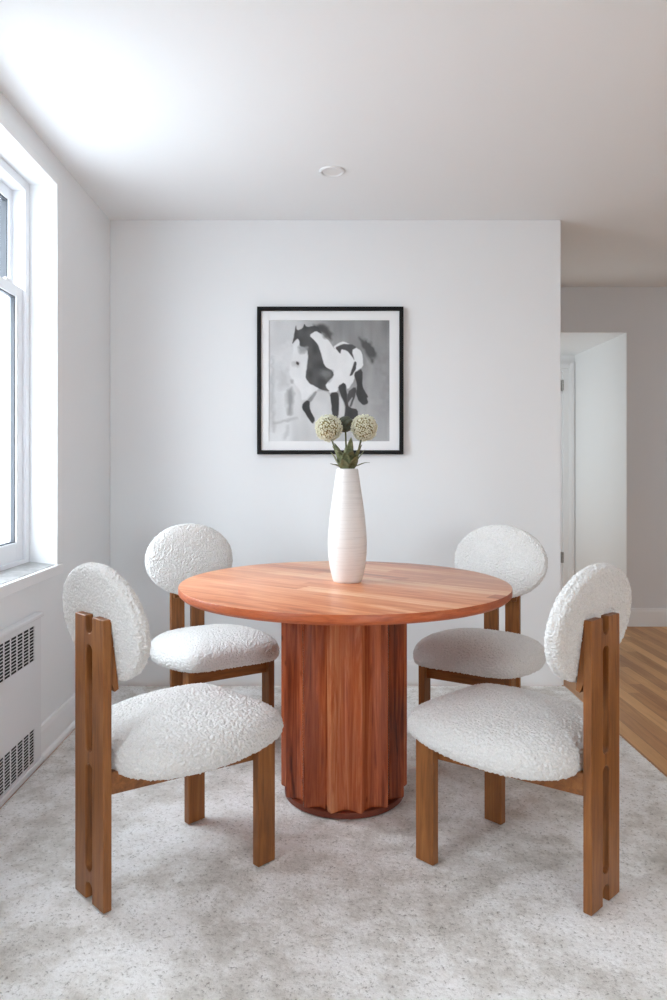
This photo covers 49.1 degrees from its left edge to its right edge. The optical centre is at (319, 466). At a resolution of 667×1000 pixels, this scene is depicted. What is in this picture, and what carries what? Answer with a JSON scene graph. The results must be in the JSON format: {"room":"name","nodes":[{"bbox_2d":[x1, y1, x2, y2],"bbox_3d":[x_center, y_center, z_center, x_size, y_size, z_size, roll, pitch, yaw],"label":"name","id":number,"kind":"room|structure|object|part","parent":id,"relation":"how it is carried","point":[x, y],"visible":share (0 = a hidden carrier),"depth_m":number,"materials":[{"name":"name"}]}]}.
{"room":"dining room","nodes":[
{"label":"dining room","id":0,"kind":"room"},
{"bbox_2d":[0,91,109,723],"bbox_3d":[-1.279,-0.078,0.642,0.282,2.520,6.884,0,0,0],"label":"wall","id":1,"kind":"structure","parent":0,"point":[85,227],"depth_m":3.24,"materials":[{"name":"white paint"}]},
{"bbox_2d":[0,612,43,807],"bbox_3d":[-1.121,0.881,2.322,0.032,0.602,1.217,0,0,0],"label":"radiator cover","id":2,"kind":"object","parent":1,"relation":"attached to","point":[20,642],"visible":1,"depth_m":2.72,"materials":[{"name":"white metal"}]},
{"bbox_2d":[0,731,33,794],"bbox_3d":[-1.119,1.087,2.313,0.001,0.134,1.087,0,0,0],"label":"vent grille","id":3,"kind":"object","parent":2,"relation":"attached to","point":[17,760],"depth_m":2.69,"materials":[{"name":"white metal"}]},
{"bbox_2d":[0,628,33,682],"bbox_3d":[-1.119,0.689,2.313,0.001,0.141,1.087,0,0,0],"label":"vent grille","id":4,"kind":"object","parent":2,"relation":"attached to","point":[16,648],"depth_m":2.69,"materials":[{"name":"white metal"}]},
{"bbox_2d":[0,115,62,598],"bbox_3d":[-1.242,-0.392,2.650,0.236,1.713,1.100,0,0,0],"label":"window","id":5,"kind":"structure","parent":1,"relation":"in","point":[17,573],"depth_m":3.10,"materials":[{"name":"white paint"}]},
{"bbox_3d":[-1.326,-0.945,2.650,0.038,0.460,0.900,0,0,0],"label":"sash","id":6,"kind":"part","parent":5,"relation":"part of","materials":[{"name":"white plastic"}]},
{"bbox_3d":[-1.281,-0.182,2.650,0.038,1.145,0.900,0,0,0],"label":"sash","id":7,"kind":"part","parent":5,"relation":"part of","materials":[{"name":"white plastic"}]},
{"bbox_3d":[-1.304,-0.390,2.650,0.111,1.650,0.980,0,0,0],"label":"frame","id":8,"kind":"part","parent":5,"relation":"part of","materials":[{"name":"white plastic"}]},
{"bbox_3d":[-1.195,0.421,2.650,0.108,0.028,0.978,0,0,0],"label":"sill","id":9,"kind":"part","parent":5,"relation":"part of","materials":[{"name":"stone"}]},
{"bbox_2d":[41,693,74,760],"bbox_3d":[-1.123,1.115,3.442,0.030,0.134,1.024,0,0,0],"label":"baseboard","id":10,"kind":"structure","parent":1,"relation":"attached to","point":[55,729],"depth_m":3.12,"materials":[{"name":"white paint"}]},
{"bbox_2d":[0,0,666,286],"bbox_3d":[1.250,-1.398,2.200,5.700,0.120,10.000,0,0,0],"label":"ceiling","id":11,"kind":"structure","parent":0,"point":[158,109],"depth_m":2.70,"materials":[{"name":"white paint"}]},
{"bbox_2d":[319,166,344,177],"bbox_3d":[0.054,-1.333,3.300,0.117,0.009,0.117,0,0,0],"label":"recessed light","id":12,"kind":"object","parent":11,"relation":"in","point":[328,171],"visible":1,"depth_m":3.29,"materials":[{"name":"white paint"}]},
{"bbox_2d":[0,626,666,808],"bbox_3d":[1.250,1.232,2.200,5.700,0.100,10.000,0,0,0],"label":"floor","id":13,"kind":"structure","parent":0,"point":[642,650],"depth_m":3.83,"materials":[{"name":"brown wood"}]},
{"bbox_2d":[0,686,666,999],"bbox_3d":[0.107,1.176,2.237,2.421,0.011,3.375,0,0,0],"label":"area rug","id":14,"kind":"object","parent":13,"relation":"on","point":[343,909],"visible":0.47,"depth_m":1.99,"materials":[{"name":"grey carpet"}]},
{"bbox_2d":[62,562,283,913],"bbox_3d":[-0.428,0.714,2.156,0.556,0.911,0.519,0,0,-44],"label":"dining chair","id":15,"kind":"object","parent":14,"relation":"on","point":[188,731],"visible":1,"depth_m":1.98,"materials":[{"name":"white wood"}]},
{"bbox_3d":[-0.586,0.420,2.003,0.066,0.330,0.427,-14,10,-43],"label":"backrest","id":16,"kind":"part","parent":15,"relation":"part of","materials":[{"name":"fabric"}]},
{"bbox_3d":[-0.369,0.836,2.056,0.453,0.060,0.021,0,0,-32],"label":"rail","id":17,"kind":"part","parent":15,"relation":"part of","materials":[{"name":"brown wood"}]},
{"bbox_3d":[-0.415,0.983,2.418,0.065,0.374,0.027,0,0,-44],"label":"leg","id":18,"kind":"part","parent":15,"relation":"part of","materials":[{"name":"brown wood"}]},
{"bbox_2d":[112,683,283,780],"bbox_3d":[-0.417,0.754,2.167,0.522,0.123,0.518,-3,2,-44],"label":"seat cushion","id":19,"kind":"object","parent":15,"relation":"on","point":[185,730],"depth_m":2.02,"materials":[{"name":"fabric"}]},
{"bbox_3d":[-0.166,0.983,2.163,0.065,0.374,0.027,0,0,-44],"label":"leg","id":20,"kind":"part","parent":15,"relation":"part of","materials":[{"name":"brown wood"}]},
{"bbox_2d":[145,523,279,707],"bbox_3d":[-0.473,0.714,3.155,0.519,0.911,0.556,0,0,-33],"label":"dining chair","id":21,"kind":"object","parent":14,"relation":"on","point":[199,652],"visible":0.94,"depth_m":3.10,"materials":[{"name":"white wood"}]},
{"bbox_3d":[-0.521,0.983,2.897,0.027,0.374,0.065,0,0,-33],"label":"leg","id":22,"kind":"part","parent":21,"relation":"part of","materials":[{"name":"brown wood"}]},
{"bbox_3d":[-0.592,0.420,3.342,0.427,0.330,0.066,0,-10,-33],"label":"backrest","id":23,"kind":"part","parent":21,"relation":"part of","materials":[{"name":"fabric"}]},
{"bbox_2d":[150,624,279,672],"bbox_3d":[-0.465,0.754,3.142,0.518,0.123,0.522,0,-2,-33],"label":"seat cushion","id":24,"kind":"object","parent":21,"relation":"on","point":[196,648],"depth_m":2.97,"materials":[{"name":"fabric"}]},
{"bbox_3d":[-0.371,0.834,2.995,0.330,0.060,0.021,0,0,-33],"label":"rail","id":25,"kind":"part","parent":21,"relation":"part of","materials":[{"name":"brown wood"}]},
{"bbox_3d":[-0.220,0.983,3.089,0.027,0.374,0.065,0,0,-33],"label":"leg","id":26,"kind":"part","parent":21,"relation":"part of","materials":[{"name":"brown wood"}]},
{"bbox_2d":[178,561,512,818],"bbox_3d":[0.087,0.792,2.635,1.176,0.756,1.176,0,0,0],"label":"dining table","id":27,"kind":"object","parent":14,"relation":"on","point":[344,646],"visible":0.98,"depth_m":2.46,"materials":[{"name":"brown wood"}]},
{"bbox_2d":[328,469,366,583],"bbox_3d":[0.099,0.210,2.640,0.141,0.409,0.141,0,0,42],"label":"vase","id":28,"kind":"object","parent":27,"relation":"on","point":[347,536],"visible":0.99,"depth_m":2.59,"materials":[{"name":"white ceramic"}]},
{"bbox_2d":[315,414,350,468],"bbox_3d":[0.048,0.081,2.631,0.145,0.548,0.103,0,0,30],"label":"flower","id":29,"kind":"object","parent":28,"relation":"in","point":[328,427],"visible":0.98,"depth_m":2.61,"materials":[{"name":"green plant"}]},
{"bbox_2d":[334,416,352,466],"bbox_3d":[0.088,0.084,2.641,0.071,0.542,0.128,0,0,0],"label":"stem","id":30,"kind":"object","parent":28,"relation":"in","point":[346,421],"visible":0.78,"depth_m":2.65,"materials":[{"name":"green plant"}]},
{"bbox_3d":[0.097,0.099,2.652,0.007,0.512,0.053,0,0,-11],"label":"stem","id":31,"kind":"part","parent":30,"relation":"part of","materials":[{"name":"green plant"}]},
{"bbox_2d":[345,414,377,468],"bbox_3d":[0.144,0.081,2.638,0.138,0.548,0.103,0,0,-25],"label":"stem","id":32,"kind":"object","parent":28,"relation":"in","point":[363,427],"visible":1,"depth_m":2.62,"materials":[{"name":"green plant"}]},
{"bbox_2d":[413,525,547,704],"bbox_3d":[0.684,0.714,3.074,0.519,0.911,0.556,0,0,32],"label":"dining chair","id":33,"kind":"object","parent":14,"relation":"on","point":[470,656],"visible":0.87,"depth_m":3.04,"materials":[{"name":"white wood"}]},
{"bbox_3d":[0.430,0.983,3.006,0.027,0.374,0.065,0,0,32],"label":"leg","id":34,"kind":"part","parent":33,"relation":"part of","materials":[{"name":"brown wood"}]},
{"bbox_3d":[0.583,0.834,2.913,0.330,0.060,0.021,0,0,32],"label":"rail","id":35,"kind":"part","parent":33,"relation":"part of","materials":[{"name":"brown wood"}]},
{"bbox_2d":[413,628,545,678],"bbox_3d":[0.675,0.754,3.061,0.518,0.123,0.522,0,-2,32],"label":"seat cushion","id":36,"kind":"object","parent":33,"relation":"on","point":[486,653],"depth_m":2.89,"materials":[{"name":"fabric"}]},
{"bbox_3d":[0.801,0.420,3.261,0.427,0.330,0.066,0,-10,32],"label":"backrest","id":37,"kind":"part","parent":33,"relation":"part of","materials":[{"name":"fabric"}]},
{"bbox_3d":[0.733,0.983,2.817,0.027,0.374,0.065,0,0,32],"label":"leg","id":38,"kind":"part","parent":33,"relation":"part of","materials":[{"name":"brown wood"}]},
{"bbox_2d":[407,563,631,915],"bbox_3d":[0.579,0.714,2.152,0.519,0.911,0.556,0,0,-43],"label":"dining chair","id":39,"kind":"object","parent":14,"relation":"on","point":[500,731],"visible":1,"depth_m":1.97,"materials":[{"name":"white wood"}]},
{"bbox_3d":[0.318,0.983,2.170,0.027,0.374,0.065,0,0,-43],"label":"leg","id":40,"kind":"part","parent":39,"relation":"part of","materials":[{"name":"brown wood"}]},
{"bbox_3d":[0.578,0.983,2.415,0.027,0.374,0.065,0,0,-43],"label":"leg","id":41,"kind":"part","parent":39,"relation":"part of","materials":[{"name":"brown wood"}]},
{"bbox_2d":[407,683,582,780],"bbox_3d":[0.569,0.754,2.164,0.518,0.123,0.522,0,2,-43],"label":"seat cushion","id":42,"kind":"object","parent":39,"relation":"on","point":[508,731],"depth_m":2.02,"materials":[{"name":"fabric"}]},
{"bbox_3d":[0.517,0.836,2.055,0.453,0.060,0.021,0,0,35],"label":"rail","id":43,"kind":"part","parent":39,"relation":"part of","materials":[{"name":"brown wood"}]},
{"bbox_3d":[0.730,0.420,1.991,0.427,0.330,0.066,0,10,-43],"label":"backrest","id":44,"kind":"part","parent":39,"relation":"part of","materials":[{"name":"fabric"}]},
{"bbox_2d":[110,220,560,659],"bbox_3d":[0.084,-0.078,4.019,2.442,2.520,0.130,0,0,0],"label":"wall","id":45,"kind":"structure","parent":0,"point":[480,300],"depth_m":3.95,"materials":[{"name":"white paint"}]},
{"bbox_2d":[257,307,403,453],"bbox_3d":[0.055,-0.466,3.938,0.788,0.794,0.031,0,0,0],"label":"framed picture","id":46,"kind":"object","parent":45,"relation":"attached to","point":[313,362],"visible":0.86,"depth_m":3.94,"materials":[{"name":"black paint"}]},
{"bbox_2d":[269,320,388,440],"bbox_3d":[0.050,-0.466,3.944,0.652,0.653,0.001,0,0,0],"label":"painting","id":47,"kind":"object","parent":46,"relation":"attached to","point":[339,368],"depth_m":3.94},
{"bbox_2d":[118,660,561,685],"bbox_3d":[0.084,1.115,3.947,2.442,0.134,0.014,0,0,0],"label":"baseboard","id":48,"kind":"structure","parent":45,"relation":"attached to","point":[153,674],"depth_m":3.94,"materials":[{"name":"white paint"}]},
{"bbox_2d":[561,287,666,607],"bbox_3d":[1.250,-0.078,6.025,5.700,2.520,1.210,0,0,0],"label":"wall","id":49,"kind":"structure","parent":0,"point":[640,312],"depth_m":5.42,"materials":[{"name":"white paint"}]},
{"bbox_2d":[561,362,574,589],"bbox_3d":[1.792,0.124,6.555,0.973,2.116,0.150,0,0,0],"label":"door","id":50,"kind":"structure","parent":49,"relation":"in","point":[567,368],"depth_m":6.53,"materials":[{"name":"white paint"}]},
{"bbox_2d":[627,608,666,626],"bbox_3d":[3.091,1.115,5.413,1.619,0.134,0.014,0,0,0],"label":"baseboard","id":51,"kind":"structure","parent":49,"relation":"attached to","point":[639,617],"depth_m":5.41,"materials":[{"name":"white paint"}]}
]}

